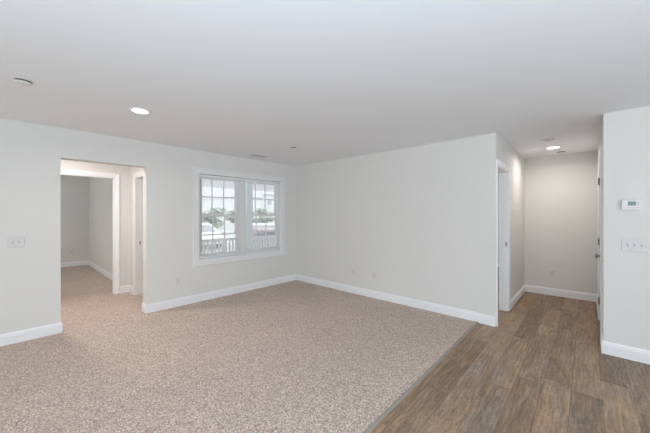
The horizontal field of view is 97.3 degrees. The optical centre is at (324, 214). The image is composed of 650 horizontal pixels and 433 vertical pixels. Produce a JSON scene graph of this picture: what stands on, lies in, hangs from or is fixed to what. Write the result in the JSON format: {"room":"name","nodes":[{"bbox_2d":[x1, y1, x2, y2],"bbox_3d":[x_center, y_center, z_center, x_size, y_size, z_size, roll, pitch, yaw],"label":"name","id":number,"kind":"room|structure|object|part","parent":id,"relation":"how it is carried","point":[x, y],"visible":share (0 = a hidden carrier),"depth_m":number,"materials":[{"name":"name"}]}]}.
{"room":"empty living room","nodes":[
{"label":"empty living room","id":0,"kind":"room"},
{"bbox_2d":[61,176,88,262],"bbox_3d":[-7.848,0.194,6.752,0.115,2.440,3.750,0,0,43],"label":"wall","id":1,"kind":"structure","parent":0,"point":[74,190],"depth_m":7.79,"materials":[{"name":"paint"}]},
{"bbox_2d":[61,160,129,285],"bbox_3d":[-4.320,0.194,4.459,0.115,2.440,2.135,0,0,43],"label":"wall","id":2,"kind":"structure","parent":0,"point":[124,171],"depth_m":5.13,"materials":[{"name":"paint"}]},
{"bbox_2d":[61,169,119,293],"bbox_3d":[-4.014,0.345,4.780,0.134,2.123,0.946,0,0,43],"label":"trim","id":3,"kind":"structure","parent":2,"relation":"attached to","point":[115,178],"depth_m":5.05,"materials":[{"name":"white paint"}]},
{"bbox_2d":[89,167,142,286],"bbox_3d":[-4.543,0.194,6.189,5.519,2.440,0.115,0,0,43],"label":"wall","id":4,"kind":"structure","parent":0,"point":[100,189],"depth_m":6.70,"materials":[{"name":"paint"}]},
{"bbox_2d":[61,260,111,279],"bbox_3d":[-6.323,1.344,5.345,4.035,0.125,3.535,0,0,43],"label":"baseboard","id":5,"kind":"structure","parent":4,"relation":"attached to","point":[107,274],"depth_m":7.62,"materials":[{"name":"white paint"}]},
{"bbox_2d":[120,285,132,293],"bbox_3d":[-3.503,1.344,5.060,0.278,0.125,0.144,0,0,43],"label":"baseboard","id":6,"kind":"structure","parent":4,"relation":"attached to","point":[127,288],"depth_m":5.13,"materials":[{"name":"white paint"}]},
{"bbox_2d":[133,171,142,294],"bbox_3d":[-2.978,0.352,4.743,0.924,2.110,0.134,0,0,43],"label":"trim","id":7,"kind":"structure","parent":4,"relation":"attached to","point":[137,177],"depth_m":4.99,"materials":[{"name":"white paint"}]},
{"bbox_2d":[0,118,295,334],"bbox_3d":[-3.248,0.194,3.399,0.160,2.440,7.822,0,0,43],"label":"wall","id":8,"kind":"structure","parent":0,"point":[31,154],"depth_m":3.67,"materials":[{"name":"paint"}]},
{"bbox_2d":[7,236,23,247],"bbox_3d":[-3.376,0.304,3.127,0.018,0.116,0.126,0,0,43],"label":"light switch","id":9,"kind":"object","parent":8,"relation":"attached to","point":[12,242],"visible":1,"depth_m":3.13,"materials":[{"name":"grey plastic"}]},
{"bbox_2d":[0,322,62,346],"bbox_3d":[-4.534,1.344,1.985,0.175,0.125,3.999,0,0,43],"label":"baseboard","id":10,"kind":"structure","parent":8,"relation":"attached to","point":[51,329],"depth_m":3.20,"materials":[{"name":"white paint"}]},
{"bbox_2d":[176,277,180,284],"bbox_3d":[-2.244,1.020,4.370,0.007,0.116,0.072,0,0,43],"label":"outlet","id":11,"kind":"object","parent":8,"relation":"attached to","point":[178,279],"visible":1,"depth_m":4.37,"materials":[{"name":"plastic"}]},
{"bbox_2d":[193,166,284,266],"bbox_3d":[-1.513,0.039,5.270,0.168,1.600,1.865,0,0,43],"label":"window","id":12,"kind":"structure","parent":8,"relation":"in","point":[279,197],"depth_m":5.22,"materials":[{"name":"paint"}]},
{"bbox_3d":[-1.865,-0.299,4.987,0.026,0.672,0.724,0,0,43],"label":"sash","id":13,"kind":"part","parent":12,"relation":"part of","materials":[{"name":"white plastic"}]},
{"bbox_3d":[-1.844,0.355,4.968,0.026,0.708,0.724,0,0,43],"label":"sash","id":14,"kind":"part","parent":12,"relation":"part of","materials":[{"name":"white plastic"}]},
{"bbox_2d":[199,174,242,257],"bbox_3d":[-1.781,0.030,4.941,0.048,1.358,0.806,0,0,43],"label":"window blind","id":15,"kind":"object","parent":12,"relation":"attached to","point":[200,175],"visible":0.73,"depth_m":4.90,"materials":[{"name":"white plastic"}]},
{"bbox_3d":[-1.996,0.041,4.713,0.029,1.312,0.002,0,0,43],"label":"ladder cord","id":16,"kind":"part","parent":15,"relation":"part of","materials":[{"name":"white fabric"}]},
{"bbox_3d":[-1.784,0.703,4.944,0.026,0.012,0.798,0,0,43],"label":"rail","id":17,"kind":"part","parent":15,"relation":"part of","materials":[{"name":"white plastic"}]},
{"bbox_3d":[-1.274,-0.299,5.632,0.026,0.672,0.759,0,0,43],"label":"sash","id":18,"kind":"part","parent":12,"relation":"part of","materials":[{"name":"white plastic"}]},
{"bbox_3d":[-1.253,0.355,5.613,0.026,0.708,0.759,0,0,43],"label":"sash","id":19,"kind":"part","parent":12,"relation":"part of","materials":[{"name":"white plastic"}]},
{"bbox_2d":[243,179,279,252],"bbox_3d":[-1.221,0.030,5.553,0.048,1.358,0.841,0,0,43],"label":"window blind","id":20,"kind":"object","parent":12,"relation":"attached to","point":[274,226],"visible":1,"depth_m":5.49,"materials":[{"name":"white plastic"}]},
{"bbox_3d":[-1.447,0.041,5.312,0.029,1.312,0.002,0,0,43],"label":"ladder cord","id":21,"kind":"part","parent":20,"relation":"part of","materials":[{"name":"white fabric"}]},
{"bbox_2d":[200,179,201,253],"bbox_3d":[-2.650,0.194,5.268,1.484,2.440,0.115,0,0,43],"label":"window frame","id":22,"kind":"structure","parent":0,"point":[200,179],"depth_m":4.80,"materials":[{"name":"paint"}]},
{"bbox_2d":[0,265,475,432],"bbox_3d":[-4.009,1.459,4.019,9.239,0.109,7.708,0,0,43],"label":"floor","id":23,"kind":"structure","parent":0,"point":[295,356],"depth_m":2.73,"materials":[{"name":"beige carpet"}]},
{"bbox_2d":[0,0,649,191],"bbox_3d":[-0.823,-1.086,4.349,14.090,0.120,13.100,0,0,43],"label":"ceiling","id":24,"kind":"structure","parent":0,"point":[328,80],"depth_m":2.04,"materials":[{"name":"paint"}]},
{"bbox_2d":[13,78,32,85],"bbox_3d":[-2.327,-1.018,2.208,0.106,0.016,0.106,0,0,43],"label":"smoke detector","id":25,"kind":"object","parent":24,"relation":"attached to","point":[17,80],"visible":1,"depth_m":2.19,"materials":[{"name":"white plastic"}]},
{"bbox_2d":[129,107,150,113],"bbox_3d":[-1.825,-1.020,2.826,0.180,0.010,0.180,0,0,43],"label":"recessed light","id":26,"kind":"object","parent":24,"relation":"in","point":[138,110],"visible":1,"depth_m":2.81,"materials":[{"name":"white plastic"}]},
{"bbox_2d":[249,154,268,157],"bbox_3d":[-1.159,-1.019,5.010,0.140,0.014,0.340,0,0,43],"label":"ceiling vent","id":27,"kind":"object","parent":24,"relation":"in","point":[256,155],"visible":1,"depth_m":4.97,"materials":[{"name":"white plastic"}]},
{"bbox_2d":[542,136,555,141],"bbox_3d":[2.994,-1.001,3.824,0.150,0.051,0.150,0,0,43],"label":"smoke detector","id":28,"kind":"object","parent":24,"relation":"attached to","point":[549,138],"visible":1,"depth_m":3.78,"materials":[{"name":"white plastic"}]},
{"bbox_2d":[545,146,560,148],"bbox_3d":[3.488,-1.020,4.376,0.200,0.010,0.200,0,0,43],"label":"recessed light","id":29,"kind":"object","parent":24,"relation":"in","point":[550,147],"visible":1,"depth_m":4.36,"materials":[{"name":"white plastic"}]},
{"bbox_2d":[296,133,497,316],"bbox_3d":[0.801,0.194,4.916,3.759,2.440,0.115,0,0,43],"label":"wall","id":30,"kind":"structure","parent":0,"point":[422,218],"depth_m":4.41,"materials":[{"name":"paint"}]},
{"bbox_2d":[142,274,495,326],"bbox_3d":[-0.258,1.348,3.880,3.918,0.132,2.844,0,0,43],"label":"baseboard","id":31,"kind":"structure","parent":30,"relation":"attached to","point":[438,308],"depth_m":4.55,"materials":[{"name":"white paint"}]},
{"bbox_2d":[498,176,498,261],"bbox_3d":[4.012,0.194,8.338,3.648,2.440,0.115,0,0,43],"label":"wall","id":32,"kind":"structure","parent":0,"point":[498,176],"depth_m":7.67,"materials":[{"name":"paint"}]},
{"bbox_2d":[370,267,649,432],"bbox_3d":[1.312,1.464,2.393,7.700,0.100,12.500,0,0,43],"label":"floor","id":33,"kind":"structure","parent":0,"point":[543,368],"depth_m":2.38,"materials":[{"name":"brown wood"}]},
{"bbox_2d":[363,322,478,432],"bbox_3d":[-0.608,1.407,0.892,0.024,0.014,7.694,0,0,43],"label":"trim","id":34,"kind":"structure","parent":33,"relation":"on","point":[385,413],"depth_m":2.31,"materials":[{"name":"grey metal"}]},
{"bbox_2d":[498,135,524,299],"bbox_3d":[2.907,0.194,4.518,0.115,2.440,2.144,0,0,43],"label":"wall","id":35,"kind":"structure","parent":0,"point":[507,155],"depth_m":4.67,"materials":[{"name":"paint"}]},
{"bbox_2d":[496,159,509,325],"bbox_3d":[2.404,0.360,3.956,0.134,2.107,0.824,0,0,43],"label":"trim","id":36,"kind":"structure","parent":35,"relation":"attached to","point":[502,169],"depth_m":4.19,"materials":[{"name":"white paint"}]},
{"bbox_2d":[510,284,597,313],"bbox_3d":[3.555,1.351,4.418,0.974,0.125,1.414,0,0,43],"label":"baseboard","id":37,"kind":"structure","parent":35,"relation":"attached to","point":[528,288],"depth_m":4.85,"materials":[{"name":"white paint"}]},
{"bbox_2d":[525,151,597,293],"bbox_3d":[4.072,0.194,4.982,1.204,2.440,0.115,0,0,43],"label":"wall","id":38,"kind":"structure","parent":0,"point":[561,191],"depth_m":4.90,"materials":[{"name":"paint"}]},
{"bbox_2d":[550,269,554,276],"bbox_3d":[3.970,1.025,4.993,0.072,0.116,0.007,0,0,43],"label":"outlet","id":39,"kind":"object","parent":38,"relation":"attached to","point":[552,272],"visible":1,"depth_m":4.99,"materials":[{"name":"plastic"}]},
{"bbox_2d":[598,120,602,159],"bbox_3d":[3.695,0.194,3.766,0.115,2.440,2.188,0,0,43],"label":"wall","id":40,"kind":"structure","parent":0,"point":[600,146],"depth_m":3.33,"materials":[{"name":"paint"}]},
{"bbox_2d":[595,178,599,303],"bbox_3d":[3.366,0.399,3.504,0.104,2.013,0.901,0,0,43],"label":"door","id":41,"kind":"structure","parent":40,"relation":"in","point":[596,254],"depth_m":3.81,"materials":[{"name":"paint"}]},
{"bbox_2d":[598,150,602,343],"bbox_3d":[3.398,0.360,3.454,0.134,2.107,1.039,0,0,43],"label":"trim","id":42,"kind":"structure","parent":40,"relation":"attached to","point":[600,161],"depth_m":3.12,"materials":[{"name":"white paint"}]},
{"bbox_2d":[603,106,649,350],"bbox_3d":[4.009,0.194,1.916,3.078,2.440,0.115,0,0,43],"label":"wall","id":43,"kind":"structure","parent":0,"point":[626,133],"depth_m":2.81,"materials":[{"name":"paint"}]},
{"bbox_2d":[601,333,649,363],"bbox_3d":[4.047,1.351,1.968,3.093,0.125,0.274,0,0,43],"label":"baseboard","id":44,"kind":"structure","parent":43,"relation":"attached to","point":[613,349],"depth_m":2.80,"materials":[{"name":"white paint"}]},
{"bbox_2d":[621,200,640,209],"bbox_3d":[2.965,-0.091,2.774,0.132,0.098,0.032,0,0,43],"label":"thermostat","id":45,"kind":"object","parent":43,"relation":"attached to","point":[625,204],"visible":1,"depth_m":2.76,"materials":[{"name":"white plastic"}]},
{"bbox_2d":[622,239,647,251],"bbox_3d":[2.988,0.301,2.762,0.174,0.116,0.018,0,0,43],"label":"light switch","id":46,"kind":"object","parent":43,"relation":"attached to","point":[636,245],"visible":1,"depth_m":2.76,"materials":[{"name":"grey plastic"}]},
{"label":"outside","id":47,"kind":"structure","parent":0,"visible":0},
{"bbox_2d":[202,229,234,253],"bbox_3d":[3.587,2.134,59.248,65.219,0.200,87.800,0,0,43],"label":"ground","id":48,"kind":"structure","parent":47,"point":[217,230],"depth_m":26.21,"materials":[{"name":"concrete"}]},
{"bbox_2d":[202,223,222,246],"bbox_3d":[-7.928,1.304,18.002,1.844,1.460,4.565,0,0,-35],"label":"car","id":49,"kind":"object","parent":48,"relation":"on","point":[205,224],"visible":0.14,"depth_m":17.13,"materials":[{"name":"white paint"}]},
{"bbox_2d":[202,207,226,226],"bbox_3d":[-10.664,0.656,27.039,2.740,2.754,2.816,0,0,21],"label":"tree","id":50,"kind":"object","parent":48,"relation":"on","point":[221,209],"visible":0.48,"depth_m":26.72,"materials":[{"name":"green plant"}]},
{"bbox_2d":[223,208,234,232],"bbox_3d":[-9.965,0.584,32.025,2.754,2.900,2.752,0,0,-39],"label":"tree","id":51,"kind":"object","parent":48,"relation":"on","point":[232,210],"visible":0.26,"depth_m":31.34,"materials":[{"name":"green plant"}]},
{"bbox_2d":[202,187,263,228],"bbox_3d":[-17.614,-1.466,42.000,15.800,7.000,8.800,0,0,-19],"label":"house","id":52,"kind":"structure","parent":48,"relation":"on","point":[259,196],"depth_m":39.30,"materials":[{"name":"grey"}]},
{"bbox_2d":[253,223,273,227],"bbox_3d":[-4.183,1.304,18.998,1.844,1.460,4.565,0,0,-17],"label":"car","id":53,"kind":"object","parent":48,"relation":"on","point":[259,225],"visible":0.02,"depth_m":17.50,"materials":[{"name":"silver metal"}]},
{"bbox_2d":[253,208,274,222],"bbox_3d":[-6.082,0.686,27.994,2.938,2.696,2.994,0,0,1],"label":"tree","id":54,"kind":"object","parent":48,"relation":"on","point":[268,218],"visible":0.36,"depth_m":27.31,"materials":[{"name":"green plant"}]},
{"bbox_2d":[253,227,274,247],"bbox_3d":[-2.421,1.304,12.598,1.844,1.460,4.565,0,0,-15],"label":"car","id":55,"kind":"object","parent":48,"relation":"on","point":[267,228],"visible":0.02,"depth_m":11.10,"materials":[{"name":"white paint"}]},
{"bbox_2d":[260,191,274,223],"bbox_3d":[-9.324,-2.066,58.000,11.800,8.200,8.800,0,0,-37],"label":"house","id":56,"kind":"structure","parent":48,"relation":"on","point":[269,203],"depth_m":52.25,"materials":[{"name":"grey"}]},
{"bbox_3d":[-0.661,1.804,8.237,2.554,0.460,6.750,0,0,43],"label":"floor","id":57,"kind":"structure","parent":48,"relation":"on","visible":0},
{"bbox_2d":[202,238,234,252],"bbox_3d":[-3.003,1.114,7.453,0.090,0.920,2.030,0,0,43],"label":"porch railing","id":58,"kind":"object","parent":57,"relation":"on","point":[232,239],"visible":0.11,"depth_m":7.63,"materials":[{"name":"white paint"}]},
{"bbox_3d":[-3.003,0.684,7.453,0.090,0.060,2.030,0,0,43],"label":"rail","id":59,"kind":"part","parent":58,"relation":"part of","materials":[{"name":"white paint"}]},
{"bbox_2d":[245,183,252,248],"bbox_3d":[-2.236,0.149,8.290,0.260,2.850,0.260,0,0,43],"label":"porch column","id":60,"kind":"structure","parent":57,"relation":"on","point":[250,185],"depth_m":8.22,"materials":[{"name":"white paint"}]},
{"bbox_2d":[253,235,274,247],"bbox_3d":[-1.425,1.114,9.175,0.090,0.920,2.160,0,0,43],"label":"porch railing","id":61,"kind":"object","parent":57,"relation":"on","point":[259,245],"visible":0.02,"depth_m":8.68,"materials":[{"name":"white paint"}]}
]}

